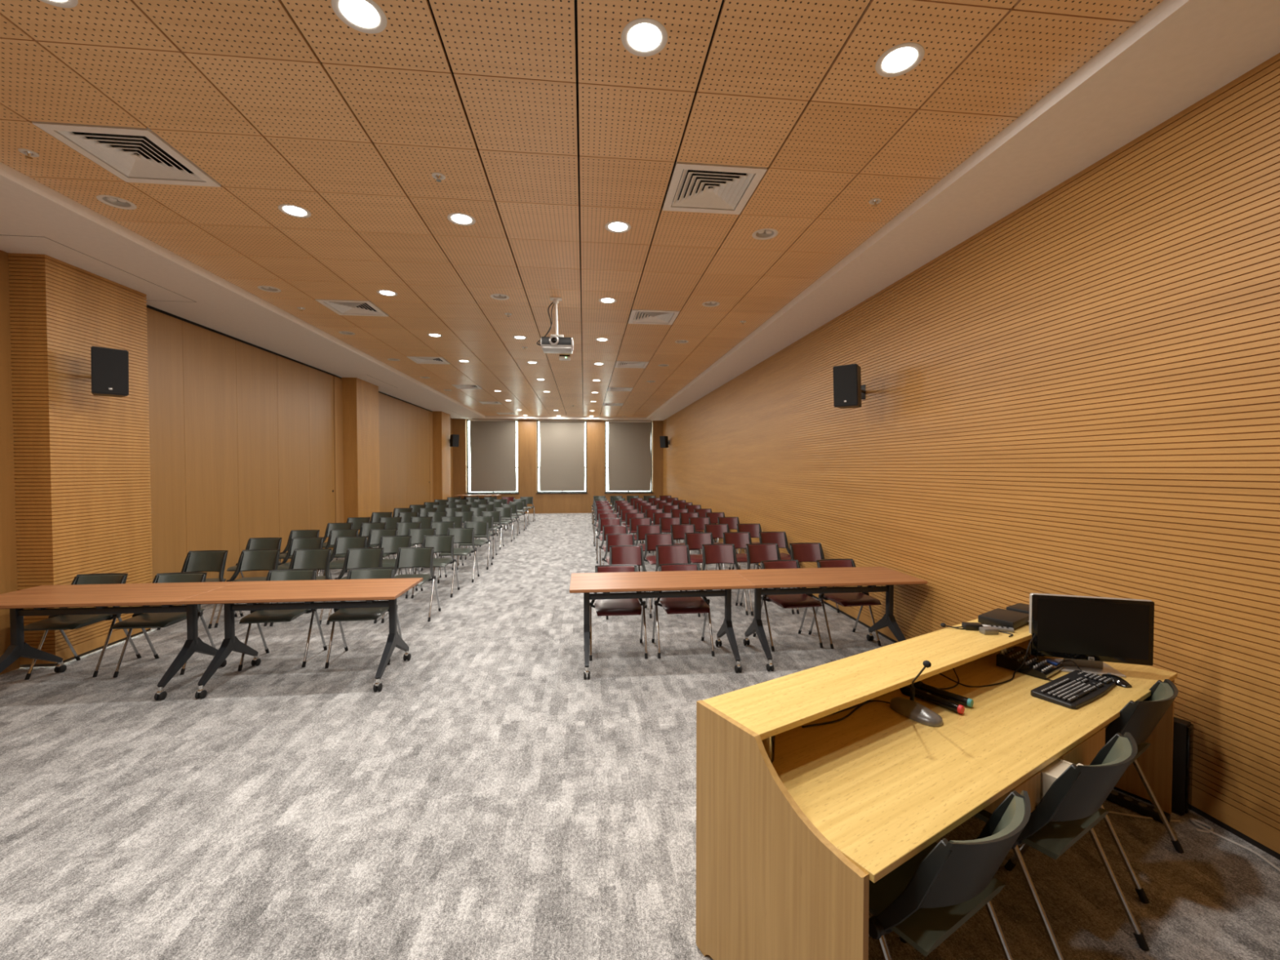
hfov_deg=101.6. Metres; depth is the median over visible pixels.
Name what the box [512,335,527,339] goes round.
recessed light
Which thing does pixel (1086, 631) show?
monitor
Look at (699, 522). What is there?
chair
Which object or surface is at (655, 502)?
chair
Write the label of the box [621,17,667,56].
recessed light
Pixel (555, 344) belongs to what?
projector
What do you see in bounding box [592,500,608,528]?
chair
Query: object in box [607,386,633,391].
ceiling vent
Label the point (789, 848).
desk
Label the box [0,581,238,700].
folding table
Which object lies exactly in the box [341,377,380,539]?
pillar
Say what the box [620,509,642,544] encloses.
chair
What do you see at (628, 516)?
chair
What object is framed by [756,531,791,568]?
chair
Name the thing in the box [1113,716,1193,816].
computer tower
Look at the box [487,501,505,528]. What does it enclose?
chair
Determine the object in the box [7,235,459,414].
trim
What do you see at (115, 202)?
recessed light
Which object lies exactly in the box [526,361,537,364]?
recessed light
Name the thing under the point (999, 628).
remote control
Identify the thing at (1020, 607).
box
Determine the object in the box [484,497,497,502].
chair
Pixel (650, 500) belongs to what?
chair
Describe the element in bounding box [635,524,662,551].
chair
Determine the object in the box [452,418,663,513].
wall
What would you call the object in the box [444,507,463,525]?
chair
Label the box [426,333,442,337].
recessed light
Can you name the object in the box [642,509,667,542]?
chair
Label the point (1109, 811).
cable
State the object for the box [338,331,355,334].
recessed light
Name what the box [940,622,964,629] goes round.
lapel microphone
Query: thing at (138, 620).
chair
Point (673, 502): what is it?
chair
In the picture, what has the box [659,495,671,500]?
chair
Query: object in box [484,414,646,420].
soffit
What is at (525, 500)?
chair
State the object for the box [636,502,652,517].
chair
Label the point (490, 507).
chair
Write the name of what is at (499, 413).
ceiling vent
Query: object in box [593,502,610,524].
chair
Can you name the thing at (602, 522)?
chair
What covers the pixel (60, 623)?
chair
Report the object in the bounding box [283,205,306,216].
diffuser
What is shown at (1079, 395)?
wall
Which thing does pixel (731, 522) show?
chair
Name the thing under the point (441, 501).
chair
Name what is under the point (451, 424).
wall
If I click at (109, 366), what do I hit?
wall speaker
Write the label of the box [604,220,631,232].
recessed light
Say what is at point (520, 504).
chair
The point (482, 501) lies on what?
chair
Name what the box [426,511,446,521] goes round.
chair
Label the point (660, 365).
recessed light
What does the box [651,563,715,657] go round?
chair
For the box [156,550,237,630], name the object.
chair
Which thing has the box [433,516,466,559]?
chair
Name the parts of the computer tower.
panel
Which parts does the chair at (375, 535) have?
backrest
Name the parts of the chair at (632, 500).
backrest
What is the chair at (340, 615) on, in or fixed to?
on the floor
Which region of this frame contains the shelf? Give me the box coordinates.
[702,618,1031,740]
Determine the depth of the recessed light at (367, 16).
2.19 m
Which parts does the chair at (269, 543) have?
seat, backrest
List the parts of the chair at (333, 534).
seat, backrest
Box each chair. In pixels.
[23,573,141,679]
[111,572,216,677]
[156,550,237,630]
[213,549,284,627]
[226,537,282,577]
[237,568,327,671]
[269,548,336,626]
[277,537,324,576]
[279,529,323,574]
[316,528,359,577]
[322,522,353,572]
[323,536,367,579]
[324,567,402,668]
[326,547,388,624]
[336,517,373,559]
[358,522,390,559]
[366,528,402,574]
[369,511,392,522]
[371,516,401,547]
[378,535,417,598]
[381,546,440,622]
[387,521,422,570]
[392,507,412,516]
[397,511,418,546]
[398,528,440,583]
[408,504,426,511]
[409,516,432,528]
[411,535,459,598]
[418,507,437,516]
[421,521,459,570]
[423,502,439,507]
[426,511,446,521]
[431,504,448,511]
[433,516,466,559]
[434,499,448,504]
[437,528,479,582]
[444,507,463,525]
[445,502,461,507]
[447,497,460,502]
[453,499,468,504]
[453,511,477,546]
[455,504,471,511]
[456,521,493,570]
[463,502,480,525]
[464,515,497,559]
[466,497,479,502]
[468,506,489,539]
[473,499,487,504]
[475,511,504,549]
[477,504,497,536]
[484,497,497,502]
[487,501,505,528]
[488,506,515,542]
[493,498,509,524]
[497,503,519,536]
[502,497,516,521]
[505,501,526,530]
[509,498,528,526]
[516,496,534,521]
[589,564,647,661]
[591,495,605,508]
[591,497,606,524]
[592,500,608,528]
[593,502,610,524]
[593,505,612,524]
[593,509,613,546]
[595,513,617,554]
[595,518,621,563]
[599,524,627,564]
[601,533,639,593]
[606,545,652,619]
[609,495,622,507]
[611,497,625,511]
[613,500,628,513]
[615,502,631,517]
[617,505,636,534]
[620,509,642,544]
[625,512,649,553]
[626,495,639,502]
[629,517,656,555]
[630,497,643,509]
[633,500,647,512]
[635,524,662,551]
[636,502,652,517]
[640,505,657,521]
[641,533,681,591]
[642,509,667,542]
[643,495,655,502]
[648,497,661,505]
[650,544,700,618]
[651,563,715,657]
[652,500,666,522]
[652,512,677,552]
[657,502,672,509]
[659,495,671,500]
[659,517,684,543]
[662,505,679,533]
[665,497,678,502]
[668,508,688,533]
[670,524,702,570]
[671,500,685,505]
[677,502,692,508]
[677,512,702,543]
[684,504,701,512]
[684,532,722,591]
[688,517,715,554]
[693,508,717,542]
[697,543,748,615]
[700,524,736,570]
[705,512,729,531]
[715,516,746,553]
[720,532,762,589]
[732,523,761,569]
[739,543,794,615]
[752,560,822,651]
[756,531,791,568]
[786,542,839,613]
[808,558,881,648]
[868,790,1031,959]
[973,732,1149,959]
[1100,679,1183,903]
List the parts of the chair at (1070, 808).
leg, leg, seat, backrest, leg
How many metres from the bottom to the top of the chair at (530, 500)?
0.788 m
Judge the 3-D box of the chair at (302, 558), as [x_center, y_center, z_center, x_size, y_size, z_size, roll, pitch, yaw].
[-3.802,1.205,5.901,0.536,0.788,0.569,0,1,-6]
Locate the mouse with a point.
(1120, 682)
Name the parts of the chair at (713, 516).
backrest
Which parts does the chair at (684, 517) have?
backrest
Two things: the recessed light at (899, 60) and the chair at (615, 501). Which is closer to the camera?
the recessed light at (899, 60)
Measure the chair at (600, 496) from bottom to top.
0.788 m
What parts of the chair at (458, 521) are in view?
backrest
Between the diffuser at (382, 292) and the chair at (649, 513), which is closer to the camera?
the diffuser at (382, 292)
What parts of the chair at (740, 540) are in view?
backrest, seat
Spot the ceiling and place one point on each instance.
(542, 128)
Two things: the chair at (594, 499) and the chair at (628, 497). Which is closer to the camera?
the chair at (594, 499)
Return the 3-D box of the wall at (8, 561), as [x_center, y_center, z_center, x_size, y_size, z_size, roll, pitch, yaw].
[-5.007,-0.059,0.555,0.120,3.556,7.870,0,1,-6]
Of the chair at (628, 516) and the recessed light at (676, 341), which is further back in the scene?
the chair at (628, 516)
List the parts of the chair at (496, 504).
backrest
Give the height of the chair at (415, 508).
0.788 m
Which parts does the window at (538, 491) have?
sill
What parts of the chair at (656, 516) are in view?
backrest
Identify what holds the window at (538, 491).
in the wall at (527, 428)
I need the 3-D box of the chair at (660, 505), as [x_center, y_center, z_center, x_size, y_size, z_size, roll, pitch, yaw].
[0.701,1.014,14.072,0.536,0.788,0.569,0,1,-6]
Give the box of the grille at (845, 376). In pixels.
[833,364,857,405]
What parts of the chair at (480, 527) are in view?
seat, backrest, leg, leg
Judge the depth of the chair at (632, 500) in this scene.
16.43 m
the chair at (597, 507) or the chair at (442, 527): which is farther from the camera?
the chair at (597, 507)
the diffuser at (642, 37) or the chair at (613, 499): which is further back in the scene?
the chair at (613, 499)
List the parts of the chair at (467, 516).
backrest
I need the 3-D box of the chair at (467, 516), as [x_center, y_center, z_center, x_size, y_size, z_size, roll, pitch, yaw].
[-3.796,1.083,11.142,0.536,0.788,0.569,0,1,-7]
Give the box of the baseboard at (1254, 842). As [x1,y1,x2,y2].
[736,552,1279,860]
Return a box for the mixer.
[995,645,1063,679]
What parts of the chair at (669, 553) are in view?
backrest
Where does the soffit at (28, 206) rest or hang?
attached to the ceiling
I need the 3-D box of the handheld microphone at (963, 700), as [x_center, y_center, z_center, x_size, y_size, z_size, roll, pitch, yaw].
[1.320,0.940,2.305,0.053,0.052,0.264,-1,2,-37]
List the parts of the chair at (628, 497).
backrest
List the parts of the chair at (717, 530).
backrest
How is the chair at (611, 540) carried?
on the floor
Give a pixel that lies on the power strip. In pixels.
(1144, 809)
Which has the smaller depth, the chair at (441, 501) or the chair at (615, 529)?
the chair at (615, 529)
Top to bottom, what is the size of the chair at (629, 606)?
0.788 m
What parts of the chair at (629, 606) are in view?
leg, backrest, seat, leg, leg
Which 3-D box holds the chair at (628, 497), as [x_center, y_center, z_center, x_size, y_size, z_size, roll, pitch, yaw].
[-0.226,0.932,17.558,0.536,0.788,0.569,0,1,-5]
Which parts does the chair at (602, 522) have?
backrest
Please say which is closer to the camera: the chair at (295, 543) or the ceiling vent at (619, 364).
the chair at (295, 543)
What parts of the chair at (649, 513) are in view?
backrest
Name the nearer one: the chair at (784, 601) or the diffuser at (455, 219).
the diffuser at (455, 219)
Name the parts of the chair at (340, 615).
leg, leg, seat, backrest, leg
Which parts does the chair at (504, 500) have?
backrest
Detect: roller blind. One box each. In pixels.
[470,419,516,491]
[539,420,585,491]
[608,421,651,491]
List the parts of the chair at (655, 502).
backrest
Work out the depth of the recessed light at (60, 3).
2.14 m
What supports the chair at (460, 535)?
on the floor
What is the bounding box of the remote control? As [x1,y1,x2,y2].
[981,623,1014,632]
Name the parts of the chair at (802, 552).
backrest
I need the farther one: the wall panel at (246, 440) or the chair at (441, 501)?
the chair at (441, 501)
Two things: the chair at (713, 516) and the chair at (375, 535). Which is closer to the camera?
the chair at (375, 535)
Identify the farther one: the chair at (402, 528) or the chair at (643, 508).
the chair at (643, 508)
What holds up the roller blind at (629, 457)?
attached to the window at (628, 491)
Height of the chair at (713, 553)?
0.788 m
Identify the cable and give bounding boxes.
[801,698,871,728]
[938,633,1035,687]
[939,667,959,689]
[1107,810,1181,822]
[1189,817,1279,872]
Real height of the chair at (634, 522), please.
0.788 m
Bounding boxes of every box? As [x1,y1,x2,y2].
[977,608,1029,629]
[1006,603,1029,613]
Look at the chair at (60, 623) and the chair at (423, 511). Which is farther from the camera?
the chair at (423, 511)
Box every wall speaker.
[90,346,128,397]
[448,434,459,446]
[659,435,670,448]
[832,363,866,408]
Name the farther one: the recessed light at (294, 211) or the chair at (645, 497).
the chair at (645, 497)
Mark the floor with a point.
(494, 800)
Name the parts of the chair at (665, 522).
backrest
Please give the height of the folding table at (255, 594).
0.739 m
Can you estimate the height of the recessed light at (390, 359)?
0.055 m
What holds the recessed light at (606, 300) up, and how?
in the ceiling
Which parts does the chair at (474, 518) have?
backrest, seat, leg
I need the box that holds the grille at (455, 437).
[452,434,459,446]
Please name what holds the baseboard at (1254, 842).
attached to the wall at (1079, 395)
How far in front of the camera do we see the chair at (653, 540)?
7.51 m
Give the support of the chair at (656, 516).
on the floor
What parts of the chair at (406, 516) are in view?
backrest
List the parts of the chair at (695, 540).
seat, backrest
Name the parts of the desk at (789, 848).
panel, drawer, drawer, drawer, drawer, panel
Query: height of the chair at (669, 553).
0.788 m
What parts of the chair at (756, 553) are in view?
leg, leg, backrest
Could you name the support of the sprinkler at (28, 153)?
attached to the ceiling
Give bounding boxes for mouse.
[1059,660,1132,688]
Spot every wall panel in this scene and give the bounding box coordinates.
[145,304,344,605]
[377,391,433,516]
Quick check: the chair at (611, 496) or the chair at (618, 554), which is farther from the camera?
the chair at (611, 496)
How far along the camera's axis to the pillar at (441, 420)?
16.92 m
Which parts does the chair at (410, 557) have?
seat, backrest, leg, leg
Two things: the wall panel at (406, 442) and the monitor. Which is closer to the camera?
the monitor
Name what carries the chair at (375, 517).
on the floor
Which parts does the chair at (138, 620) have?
leg, leg, seat, backrest, leg, leg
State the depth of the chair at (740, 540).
7.66 m
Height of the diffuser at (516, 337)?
0.033 m
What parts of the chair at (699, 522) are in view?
backrest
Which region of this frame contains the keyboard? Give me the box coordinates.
[1031,670,1115,709]
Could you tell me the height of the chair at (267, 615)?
0.788 m
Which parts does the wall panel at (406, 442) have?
panel, panel, panel, panel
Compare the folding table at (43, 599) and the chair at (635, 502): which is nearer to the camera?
the folding table at (43, 599)
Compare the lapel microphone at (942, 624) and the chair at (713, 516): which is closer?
the lapel microphone at (942, 624)
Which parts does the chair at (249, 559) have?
leg, seat, backrest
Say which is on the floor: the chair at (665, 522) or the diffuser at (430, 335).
the chair at (665, 522)
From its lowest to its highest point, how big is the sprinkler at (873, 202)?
0.033 m
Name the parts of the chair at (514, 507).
seat, backrest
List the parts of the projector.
ceiling plate, panel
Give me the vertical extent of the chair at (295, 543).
0.788 m
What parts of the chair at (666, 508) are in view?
backrest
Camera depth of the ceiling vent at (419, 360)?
9.30 m
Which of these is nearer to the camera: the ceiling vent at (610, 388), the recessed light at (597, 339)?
the recessed light at (597, 339)
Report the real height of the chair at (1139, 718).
0.788 m
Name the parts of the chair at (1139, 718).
leg, seat, backrest, leg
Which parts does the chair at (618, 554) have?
backrest, leg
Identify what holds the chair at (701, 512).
on the floor
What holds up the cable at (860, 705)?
on the desk at (789, 848)
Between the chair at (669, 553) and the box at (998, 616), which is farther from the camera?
the chair at (669, 553)
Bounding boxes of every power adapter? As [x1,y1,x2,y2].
[951,622,989,630]
[978,626,1013,636]
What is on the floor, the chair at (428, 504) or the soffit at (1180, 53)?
the chair at (428, 504)
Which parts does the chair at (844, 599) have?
leg, leg, backrest, seat, leg, leg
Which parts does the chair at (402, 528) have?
backrest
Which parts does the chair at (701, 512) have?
backrest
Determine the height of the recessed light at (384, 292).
0.053 m
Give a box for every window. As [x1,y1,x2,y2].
[465,419,519,493]
[536,420,587,493]
[604,421,653,493]
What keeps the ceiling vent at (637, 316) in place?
in the ceiling
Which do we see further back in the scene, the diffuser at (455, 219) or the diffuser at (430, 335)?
the diffuser at (430, 335)
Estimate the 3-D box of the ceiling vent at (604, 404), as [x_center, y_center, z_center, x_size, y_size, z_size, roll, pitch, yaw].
[-0.805,-2.319,15.682,0.584,0.106,0.596,0,1,-6]
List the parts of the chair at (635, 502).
backrest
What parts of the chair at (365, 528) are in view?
backrest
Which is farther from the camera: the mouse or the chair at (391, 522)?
the chair at (391, 522)
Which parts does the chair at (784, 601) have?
leg, backrest, seat, leg, leg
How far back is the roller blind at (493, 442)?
19.61 m
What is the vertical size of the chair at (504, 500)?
0.788 m
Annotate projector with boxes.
[536,297,573,353]
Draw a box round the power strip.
[1106,790,1170,823]
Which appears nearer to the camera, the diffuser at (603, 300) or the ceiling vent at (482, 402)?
the diffuser at (603, 300)
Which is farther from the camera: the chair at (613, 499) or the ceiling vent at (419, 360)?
the chair at (613, 499)
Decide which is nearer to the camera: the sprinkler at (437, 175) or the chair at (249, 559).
the sprinkler at (437, 175)
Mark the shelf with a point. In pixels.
(768, 708)
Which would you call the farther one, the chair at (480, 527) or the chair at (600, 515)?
the chair at (600, 515)
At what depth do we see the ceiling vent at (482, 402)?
15.33 m
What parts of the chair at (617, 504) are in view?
backrest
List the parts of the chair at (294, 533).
seat, backrest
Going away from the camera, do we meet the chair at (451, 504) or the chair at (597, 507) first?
the chair at (597, 507)
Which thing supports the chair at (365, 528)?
on the floor
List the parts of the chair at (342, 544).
seat, backrest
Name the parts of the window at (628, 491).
sill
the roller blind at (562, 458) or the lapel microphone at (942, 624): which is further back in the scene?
the roller blind at (562, 458)
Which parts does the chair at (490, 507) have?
backrest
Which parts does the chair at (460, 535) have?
leg, seat, backrest, leg, leg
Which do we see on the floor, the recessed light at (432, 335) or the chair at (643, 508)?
the chair at (643, 508)
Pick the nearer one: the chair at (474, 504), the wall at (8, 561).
the wall at (8, 561)
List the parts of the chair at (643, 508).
backrest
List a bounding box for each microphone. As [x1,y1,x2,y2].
[825,660,942,726]
[899,684,964,713]
[910,680,973,707]
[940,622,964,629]
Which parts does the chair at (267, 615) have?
leg, leg, seat, backrest, leg, leg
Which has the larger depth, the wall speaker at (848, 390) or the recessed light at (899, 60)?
the wall speaker at (848, 390)
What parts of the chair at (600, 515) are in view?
backrest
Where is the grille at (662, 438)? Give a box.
[659,435,665,447]
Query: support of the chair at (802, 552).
on the floor
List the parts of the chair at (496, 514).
backrest, seat, leg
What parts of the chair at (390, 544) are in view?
seat, backrest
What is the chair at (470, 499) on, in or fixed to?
on the floor
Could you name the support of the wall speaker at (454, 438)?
attached to the pillar at (441, 420)
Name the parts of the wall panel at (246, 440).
panel, panel, panel, panel, panel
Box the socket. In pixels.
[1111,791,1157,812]
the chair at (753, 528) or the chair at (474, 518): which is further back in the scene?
the chair at (474, 518)
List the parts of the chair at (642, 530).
seat, backrest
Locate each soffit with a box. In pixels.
[0,161,485,418]
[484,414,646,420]
[645,0,1279,420]
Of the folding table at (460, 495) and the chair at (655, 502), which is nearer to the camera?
the chair at (655, 502)
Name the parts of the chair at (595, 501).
backrest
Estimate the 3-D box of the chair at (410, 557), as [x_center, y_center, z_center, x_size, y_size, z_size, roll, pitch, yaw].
[-2.642,1.203,6.016,0.536,0.788,0.569,0,1,-6]
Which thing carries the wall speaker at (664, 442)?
attached to the wall at (1079, 395)
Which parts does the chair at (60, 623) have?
leg, seat, leg, seat frame, backrest, leg, leg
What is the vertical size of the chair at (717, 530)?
0.788 m
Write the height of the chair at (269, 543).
0.788 m
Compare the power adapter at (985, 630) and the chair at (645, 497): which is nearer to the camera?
the power adapter at (985, 630)
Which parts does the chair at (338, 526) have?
seat, backrest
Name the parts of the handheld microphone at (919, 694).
handle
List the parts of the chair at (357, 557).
backrest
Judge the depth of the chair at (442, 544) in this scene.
7.28 m
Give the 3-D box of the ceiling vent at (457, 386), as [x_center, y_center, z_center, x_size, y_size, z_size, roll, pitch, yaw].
[-4.062,-2.239,12.276,0.584,0.106,0.596,0,1,-6]
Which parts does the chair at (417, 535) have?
backrest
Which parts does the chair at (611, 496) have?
backrest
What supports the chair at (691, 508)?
on the floor
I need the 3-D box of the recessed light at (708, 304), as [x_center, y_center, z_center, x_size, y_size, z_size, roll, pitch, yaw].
[0.825,-2.071,6.068,0.207,0.055,0.207,0,1,-6]
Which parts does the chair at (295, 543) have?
seat, backrest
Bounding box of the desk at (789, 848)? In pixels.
[695,618,1177,959]
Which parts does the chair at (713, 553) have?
backrest, leg, leg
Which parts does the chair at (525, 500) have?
backrest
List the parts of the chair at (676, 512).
backrest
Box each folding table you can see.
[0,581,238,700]
[177,577,422,698]
[453,494,501,499]
[569,569,755,679]
[733,566,927,671]
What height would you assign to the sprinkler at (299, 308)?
0.033 m
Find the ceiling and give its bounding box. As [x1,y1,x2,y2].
[0,0,1163,417]
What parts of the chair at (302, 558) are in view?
backrest, leg, seat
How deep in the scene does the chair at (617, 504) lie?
14.15 m
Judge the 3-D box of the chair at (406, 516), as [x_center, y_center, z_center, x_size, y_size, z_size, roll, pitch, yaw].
[-4.944,1.086,11.012,0.536,0.788,0.569,0,1,-6]
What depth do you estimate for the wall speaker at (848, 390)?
5.25 m
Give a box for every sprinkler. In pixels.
[17,147,39,159]
[297,306,305,311]
[431,172,445,182]
[868,197,881,206]
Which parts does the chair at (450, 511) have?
backrest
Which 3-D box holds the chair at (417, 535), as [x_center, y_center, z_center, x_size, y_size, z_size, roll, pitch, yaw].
[-3.372,1.157,7.949,0.536,0.788,0.569,0,1,-7]
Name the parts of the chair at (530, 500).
backrest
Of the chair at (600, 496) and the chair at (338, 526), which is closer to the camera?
the chair at (338, 526)
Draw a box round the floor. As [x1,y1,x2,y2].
[0,512,1279,959]
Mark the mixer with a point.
(1042, 667)
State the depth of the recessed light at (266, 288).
5.59 m
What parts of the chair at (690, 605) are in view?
leg, leg, backrest, seat, leg, leg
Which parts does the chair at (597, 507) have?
backrest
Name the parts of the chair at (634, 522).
backrest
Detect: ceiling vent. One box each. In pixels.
[31,120,221,186]
[315,298,388,316]
[406,355,450,364]
[451,384,482,389]
[479,401,502,404]
[496,412,515,414]
[603,403,623,405]
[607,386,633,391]
[614,360,648,368]
[627,309,679,324]
[662,161,767,214]
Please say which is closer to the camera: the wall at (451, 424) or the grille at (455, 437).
the grille at (455, 437)
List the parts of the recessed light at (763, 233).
bulb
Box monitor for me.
[1028,592,1154,677]
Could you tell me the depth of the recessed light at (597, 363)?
9.54 m
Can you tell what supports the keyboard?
on the desk at (789, 848)
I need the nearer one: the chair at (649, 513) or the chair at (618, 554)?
the chair at (618, 554)
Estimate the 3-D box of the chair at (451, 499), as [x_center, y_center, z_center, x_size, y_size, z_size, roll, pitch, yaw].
[-5.993,0.953,16.672,0.536,0.788,0.569,0,1,-6]
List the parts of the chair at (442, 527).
backrest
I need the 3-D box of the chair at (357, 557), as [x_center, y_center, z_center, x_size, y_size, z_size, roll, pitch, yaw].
[-3.216,1.204,5.957,0.536,0.788,0.569,0,1,-5]
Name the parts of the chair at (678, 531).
backrest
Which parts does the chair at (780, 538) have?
backrest, seat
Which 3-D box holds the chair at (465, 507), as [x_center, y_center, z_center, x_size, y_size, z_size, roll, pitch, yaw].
[-4.548,1.032,13.321,0.536,0.788,0.569,0,1,-5]
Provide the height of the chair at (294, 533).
0.788 m
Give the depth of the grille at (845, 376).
5.24 m
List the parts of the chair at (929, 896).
leg, seat frame, seat, backrest, leg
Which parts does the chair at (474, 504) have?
backrest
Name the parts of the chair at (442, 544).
leg, backrest, seat, leg, leg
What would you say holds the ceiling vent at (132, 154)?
in the ceiling
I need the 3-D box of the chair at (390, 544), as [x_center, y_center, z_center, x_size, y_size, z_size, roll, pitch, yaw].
[-3.364,1.178,7.056,0.536,0.788,0.569,0,1,-6]
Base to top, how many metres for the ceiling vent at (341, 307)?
0.106 m
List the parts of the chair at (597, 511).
backrest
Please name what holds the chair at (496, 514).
on the floor
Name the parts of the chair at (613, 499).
backrest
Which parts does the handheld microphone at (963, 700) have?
handle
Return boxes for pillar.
[8,253,152,667]
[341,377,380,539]
[432,411,450,502]
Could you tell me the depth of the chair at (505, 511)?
12.52 m
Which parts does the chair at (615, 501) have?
backrest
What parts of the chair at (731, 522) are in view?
backrest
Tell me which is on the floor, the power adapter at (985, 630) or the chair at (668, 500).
the chair at (668, 500)
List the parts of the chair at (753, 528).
backrest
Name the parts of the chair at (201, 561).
backrest, leg, seat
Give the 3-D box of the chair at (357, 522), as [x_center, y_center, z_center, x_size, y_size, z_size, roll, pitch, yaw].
[-5.358,1.114,9.802,0.536,0.788,0.569,0,1,-7]
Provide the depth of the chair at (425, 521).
10.13 m
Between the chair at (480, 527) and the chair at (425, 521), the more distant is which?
the chair at (425, 521)
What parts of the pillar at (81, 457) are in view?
skirting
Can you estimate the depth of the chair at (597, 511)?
11.84 m
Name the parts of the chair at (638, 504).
backrest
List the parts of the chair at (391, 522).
backrest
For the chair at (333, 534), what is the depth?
8.02 m
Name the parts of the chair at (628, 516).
seat, backrest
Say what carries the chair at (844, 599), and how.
on the floor
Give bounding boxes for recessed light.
[39,0,78,8]
[96,195,137,209]
[257,285,280,292]
[278,204,311,217]
[331,0,386,33]
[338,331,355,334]
[376,289,397,296]
[387,358,399,360]
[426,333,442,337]
[447,213,475,226]
[457,360,470,362]
[490,293,509,299]
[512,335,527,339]
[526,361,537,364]
[593,362,604,364]
[595,337,608,341]
[598,297,617,303]
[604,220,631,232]
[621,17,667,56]
[657,364,669,366]
[675,340,688,343]
[702,301,719,306]
[751,228,777,239]
[875,42,924,77]
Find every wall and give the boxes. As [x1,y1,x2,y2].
[0,249,19,675]
[449,417,453,497]
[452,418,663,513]
[662,53,1279,853]
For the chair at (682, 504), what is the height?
0.788 m
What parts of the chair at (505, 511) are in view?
seat, backrest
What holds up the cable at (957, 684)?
on the desk at (789, 848)
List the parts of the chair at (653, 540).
seat, backrest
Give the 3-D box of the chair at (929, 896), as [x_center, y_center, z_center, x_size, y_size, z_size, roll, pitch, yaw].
[0.847,1.306,1.622,0.536,0.788,0.569,-1,2,-32]
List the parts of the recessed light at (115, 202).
bulb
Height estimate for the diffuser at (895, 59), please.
0.033 m
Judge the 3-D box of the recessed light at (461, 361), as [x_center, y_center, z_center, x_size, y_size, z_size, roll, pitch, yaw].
[-3.142,-2.146,9.315,0.207,0.053,0.207,0,1,-6]
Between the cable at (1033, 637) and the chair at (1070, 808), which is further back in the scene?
the cable at (1033, 637)
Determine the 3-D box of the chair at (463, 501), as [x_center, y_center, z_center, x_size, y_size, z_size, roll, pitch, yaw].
[-5.340,0.981,15.478,0.536,0.788,0.569,0,1,-7]
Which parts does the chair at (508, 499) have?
backrest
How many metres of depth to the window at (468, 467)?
19.65 m
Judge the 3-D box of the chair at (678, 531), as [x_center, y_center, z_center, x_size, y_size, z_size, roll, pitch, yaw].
[0.733,1.144,8.534,0.536,0.788,0.569,0,1,-5]
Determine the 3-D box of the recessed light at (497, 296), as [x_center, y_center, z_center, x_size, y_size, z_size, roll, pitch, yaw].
[-1.561,-2.065,5.813,0.207,0.055,0.207,0,1,-6]
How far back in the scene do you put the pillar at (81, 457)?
4.71 m
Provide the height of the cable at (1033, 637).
0.190 m
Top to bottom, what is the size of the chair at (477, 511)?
0.788 m
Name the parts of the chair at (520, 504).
backrest, seat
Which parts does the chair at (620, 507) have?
backrest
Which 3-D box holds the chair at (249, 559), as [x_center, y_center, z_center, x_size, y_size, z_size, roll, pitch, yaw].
[-4.364,1.207,5.845,0.536,0.788,0.569,0,1,-6]
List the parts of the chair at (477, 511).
backrest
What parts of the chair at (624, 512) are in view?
backrest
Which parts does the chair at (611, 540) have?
backrest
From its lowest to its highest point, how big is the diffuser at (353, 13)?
0.033 m
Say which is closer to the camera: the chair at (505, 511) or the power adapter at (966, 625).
the power adapter at (966, 625)
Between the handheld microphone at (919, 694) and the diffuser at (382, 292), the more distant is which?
the diffuser at (382, 292)
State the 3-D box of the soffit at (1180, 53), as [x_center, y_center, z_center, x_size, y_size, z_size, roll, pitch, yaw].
[1.795,-2.110,8.789,0.742,0.160,22.890,0,1,-6]
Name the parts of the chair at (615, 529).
backrest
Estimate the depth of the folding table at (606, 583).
4.61 m
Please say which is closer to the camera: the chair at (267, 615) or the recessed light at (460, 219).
the recessed light at (460, 219)
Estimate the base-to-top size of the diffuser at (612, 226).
0.033 m
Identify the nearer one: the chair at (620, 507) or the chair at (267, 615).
the chair at (267, 615)
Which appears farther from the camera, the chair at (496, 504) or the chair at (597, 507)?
the chair at (496, 504)
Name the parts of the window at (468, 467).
sill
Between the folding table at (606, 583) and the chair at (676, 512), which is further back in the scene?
the chair at (676, 512)
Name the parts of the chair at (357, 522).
backrest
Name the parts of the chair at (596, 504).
backrest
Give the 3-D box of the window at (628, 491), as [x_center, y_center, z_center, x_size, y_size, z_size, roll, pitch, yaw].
[-0.436,-0.883,20.185,1.900,2.784,0.265,0,1,-6]
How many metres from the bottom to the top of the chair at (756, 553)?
0.788 m
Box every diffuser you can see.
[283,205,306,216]
[340,0,378,27]
[379,290,394,295]
[429,333,439,336]
[451,214,471,223]
[515,336,524,338]
[601,298,613,302]
[608,222,626,231]
[628,23,660,50]
[882,47,916,71]
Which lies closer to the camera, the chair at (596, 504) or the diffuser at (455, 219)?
the diffuser at (455, 219)
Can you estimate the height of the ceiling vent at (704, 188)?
0.106 m

